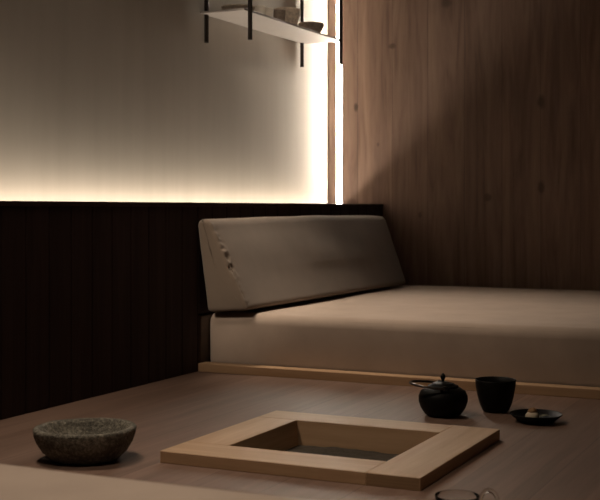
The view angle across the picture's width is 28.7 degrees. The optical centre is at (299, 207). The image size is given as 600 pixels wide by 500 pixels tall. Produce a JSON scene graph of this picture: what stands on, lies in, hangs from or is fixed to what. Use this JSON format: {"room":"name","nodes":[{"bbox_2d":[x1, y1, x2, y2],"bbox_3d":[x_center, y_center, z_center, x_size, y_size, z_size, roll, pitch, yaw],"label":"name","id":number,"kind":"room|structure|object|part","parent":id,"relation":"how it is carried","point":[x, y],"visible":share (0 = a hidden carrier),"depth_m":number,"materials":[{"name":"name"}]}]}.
{"room":"japanese tea room","nodes":[
{"label":"japanese tea room","id":0,"kind":"room"},
{"bbox_2d":[0,0,327,203],"bbox_3d":[-1.376,-0.600,3.517,0.100,2.500,6.900,0,0,26],"label":"wall","id":1,"kind":"structure","parent":0,"point":[101,100],"depth_m":5.00,"materials":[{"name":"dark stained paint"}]},
{"bbox_2d":[0,201,382,419],"bbox_3d":[-1.180,0.314,3.423,0.335,0.672,6.900,0,0,26],"label":"wainscoting","id":2,"kind":"structure","parent":1,"relation":"attached to","point":[97,298],"depth_m":4.06,"materials":[{"name":"brown wood"}]},
{"bbox_2d":[0,371,599,499],"bbox_3d":[0.308,0.750,2.711,3.633,0.200,6.900,0,0,26],"label":"floor","id":3,"kind":"structure","parent":0,"point":[560,459],"depth_m":3.40,"materials":[{"name":"brown wood"}]},
{"bbox_2d":[33,418,136,464],"bbox_3d":[-0.555,0.607,3.033,0.261,0.087,0.260,0,0,26],"label":"stone bowl","id":4,"kind":"object","parent":3,"relation":"on","point":[76,441],"visible":1,"depth_m":2.95,"materials":[{"name":"stone"}]},
{"bbox_2d":[0,464,310,499],"bbox_3d":[-0.459,0.533,0.931,3.080,0.235,1.829,0,0,26],"label":"mattress","id":5,"kind":"object","parent":3,"relation":"on","point":[16,482],"visible":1,"depth_m":1.75,"materials":[{"name":"beige fabric"}]},
{"bbox_2d":[160,411,499,490],"bbox_3d":[0.101,0.695,3.133,0.702,0.151,0.658,0,0,26],"label":"frame","id":6,"kind":"object","parent":3,"relation":"on","point":[405,455],"visible":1,"depth_m":3.10,"materials":[{"name":"brown wood"}]},
{"bbox_3d":[-0.155,0.634,3.264,0.128,0.031,0.407,0,0,26],"label":"rail","id":7,"kind":"part","parent":6,"relation":"part of","materials":[{"name":"brown wood"}]},
{"bbox_3d":[-0.073,0.634,2.925,0.567,0.031,0.133,0,0,26],"label":"rail","id":8,"kind":"part","parent":6,"relation":"part of","materials":[{"name":"brown wood"}]},
{"bbox_3d":[0.157,0.634,3.405,0.567,0.031,0.118,0,0,26],"label":"rail","id":9,"kind":"part","parent":6,"relation":"part of","materials":[{"name":"brown wood"}]},
{"bbox_3d":[0.357,0.634,3.010,0.135,0.031,0.658,0,0,26],"label":"rail","id":10,"kind":"part","parent":6,"relation":"part of","materials":[{"name":"brown wood"}]},
{"bbox_2d":[198,362,599,398],"bbox_3d":[1.050,0.633,3.989,3.197,0.033,0.058,0,0,26],"label":"trim","id":11,"kind":"structure","parent":3,"relation":"on","point":[585,392],"depth_m":4.34,"materials":[{"name":"brown wood"}]},
{"bbox_2d":[210,285,599,386],"bbox_3d":[1.482,0.532,4.893,3.197,0.235,1.933,0,0,26],"label":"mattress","id":12,"kind":"object","parent":3,"relation":"on","point":[543,336],"visible":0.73,"depth_m":4.46,"materials":[{"name":"beige fabric"}]},
{"bbox_2d":[198,215,404,311],"bbox_3d":[0.092,0.224,5.448,0.212,0.378,1.899,0,0,26],"label":"cushion","id":13,"kind":"object","parent":12,"relation":"on","point":[249,263],"visible":1,"depth_m":5.11,"materials":[{"name":"beige fabric"}]},
{"bbox_2d":[409,373,467,417],"bbox_3d":[0.435,0.584,3.667,0.177,0.133,0.165,0,0,-32],"label":"teapot","id":14,"kind":"object","parent":3,"relation":"on","point":[441,398],"visible":1,"depth_m":3.61,"materials":[{"name":"black ceramic"}]},
{"bbox_3d":[0.394,0.552,3.668,0.105,0.018,0.142,0,0,0],"label":"handle","id":15,"kind":"part","parent":14,"relation":"part of","materials":[{"name":"metal"}]},
{"bbox_3d":[0.448,0.552,3.668,0.097,0.018,0.097,0,0,0],"label":"lid","id":16,"kind":"part","parent":14,"relation":"part of","materials":[{"name":"black ceramic"}]},
{"bbox_3d":[0.448,0.531,3.668,0.017,0.028,0.017,0,0,0],"label":"knob","id":17,"kind":"part","parent":14,"relation":"part of","materials":[{"name":"black ceramic"}]},
{"bbox_2d":[435,488,499,499],"bbox_3d":[0.313,0.593,2.235,0.114,0.115,0.085,0,0,34],"label":"glass mug","id":18,"kind":"object","parent":3,"relation":"on","point":[445,494],"visible":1,"depth_m":2.27,"materials":[{"name":"clear glass"}]},
{"bbox_3d":[0.360,0.577,2.237,0.046,0.083,0.009,0,0,0],"label":"handle","id":19,"kind":"part","parent":18,"relation":"part of","materials":[{"name":"clear glass"}]},
{"bbox_2d":[475,376,515,412],"bbox_3d":[0.625,0.599,3.741,0.129,0.103,0.129,0,0,26],"label":"tea cup","id":20,"kind":"object","parent":3,"relation":"on","point":[495,394],"visible":1,"depth_m":3.70,"materials":[{"name":"black ceramic"}]},
{"bbox_2d":[510,409,561,424],"bbox_3d":[0.717,0.636,3.557,0.157,0.027,0.156,0,0,26],"label":"saucer","id":21,"kind":"object","parent":3,"relation":"on","point":[519,414],"visible":0.94,"depth_m":3.52,"materials":[{"name":"black ceramic"}]},
{"bbox_2d":[525,407,548,417],"bbox_3d":[0.721,0.624,3.557,0.075,0.036,0.043,0,0,0],"label":"food","id":22,"kind":"object","parent":21,"relation":"on","point":[532,412],"visible":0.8,"depth_m":3.55,"materials":[{"name":"beige food"}]},
{"bbox_2d":[328,0,599,290],"bbox_3d":[1.818,-0.600,5.869,3.633,2.500,0.100,0,0,26],"label":"wall","id":23,"kind":"structure","parent":0,"point":[474,125],"depth_m":6.24,"materials":[{"name":"brown wood"}]},
{"bbox_2d":[199,312,215,362],"bbox_3d":[0.008,0.537,5.578,0.045,0.225,1.983,0,0,26],"label":"trim","id":24,"kind":"structure","parent":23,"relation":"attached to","point":[204,318],"depth_m":4.71,"materials":[{"name":"brown wood"}]},
{"bbox_2d":[337,0,341,203],"bbox_3d":[0.227,-0.935,6.591,0.031,1.820,0.026,0,0,26],"label":"light strip","id":25,"kind":"object","parent":23,"relation":"attached to","point":[339,67],"visible":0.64,"depth_m":6.58,"materials":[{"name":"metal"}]},
{"bbox_3d":[0.308,-1.900,2.711,3.633,0.100,6.900,0,0,26],"label":"ceiling","id":26,"kind":"structure","parent":0,"visible":0},
{"bbox_2d":[200,0,342,66],"bbox_3d":[-0.107,-1.302,5.756,0.247,1.096,1.095,0,0,26],"label":"shelf","id":27,"kind":"object","parent":26,"relation":"hanging from","point":[248,18],"visible":1,"depth_m":5.69,"materials":[{"name":"paint"}]},
{"bbox_3d":[-0.427,-1.302,5.346,0.020,1.096,0.020,0,0,26],"label":"rod","id":28,"kind":"part","parent":27,"relation":"part of","materials":[{"name":"metal"}]},
{"bbox_2d":[221,4,254,10],"bbox_3d":[-0.283,-0.908,5.378,0.158,0.031,0.156,0,0,26],"label":"dish","id":29,"kind":"object","parent":27,"relation":"on","point":[229,6],"visible":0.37,"depth_m":5.31,"materials":[{"name":"brown ceramic"}]},
{"bbox_3d":[-0.224,-1.302,5.249,0.020,1.096,0.020,0,0,26],"label":"rod","id":30,"kind":"part","parent":27,"relation":"part of","materials":[{"name":"metal"}]},
{"bbox_2d":[254,5,265,13],"bbox_3d":[-0.193,-0.926,5.567,0.058,0.067,0.058,0,0,26],"label":"cup","id":31,"kind":"object","parent":27,"relation":"on","point":[258,8],"visible":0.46,"depth_m":5.54,"materials":[{"name":"beige ceramic"}]},
{"bbox_2d":[265,8,273,16],"bbox_3d":[-0.156,-0.927,5.643,0.058,0.070,0.058,0,0,26],"label":"cup","id":32,"kind":"object","parent":27,"relation":"on","point":[268,11],"visible":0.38,"depth_m":5.62,"materials":[{"name":"beige ceramic"}]},
{"bbox_2d":[273,9,285,20],"bbox_3d":[-0.104,-0.929,5.718,0.066,0.074,0.066,0,0,26],"label":"cup","id":33,"kind":"object","parent":27,"relation":"on","point":[278,13],"visible":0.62,"depth_m":5.69,"materials":[{"name":"brown ceramic"}]},
{"bbox_2d":[275,7,300,24],"bbox_3d":[-0.063,-0.942,5.838,0.132,0.100,0.133,0,0,26],"label":"bowl","id":34,"kind":"object","parent":27,"relation":"on","point":[292,15],"visible":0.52,"depth_m":5.78,"materials":[{"name":"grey ceramic"}]},
{"bbox_3d":[0.011,-1.302,6.262,0.020,1.096,0.020,0,0,26],"label":"rod","id":35,"kind":"part","parent":27,"relation":"part of","materials":[{"name":"metal"}]},
{"bbox_2d":[298,21,323,32],"bbox_3d":[0.058,-0.926,6.090,0.136,0.068,0.135,0,0,26],"label":"bowl","id":36,"kind":"object","parent":27,"relation":"on","point":[316,26],"visible":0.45,"depth_m":6.04,"materials":[{"name":"brown ceramic"}]},
{"bbox_3d":[0.214,-1.302,6.165,0.020,1.096,0.020,0,0,26],"label":"rod","id":37,"kind":"part","parent":27,"relation":"part of","materials":[{"name":"metal"}]}
]}

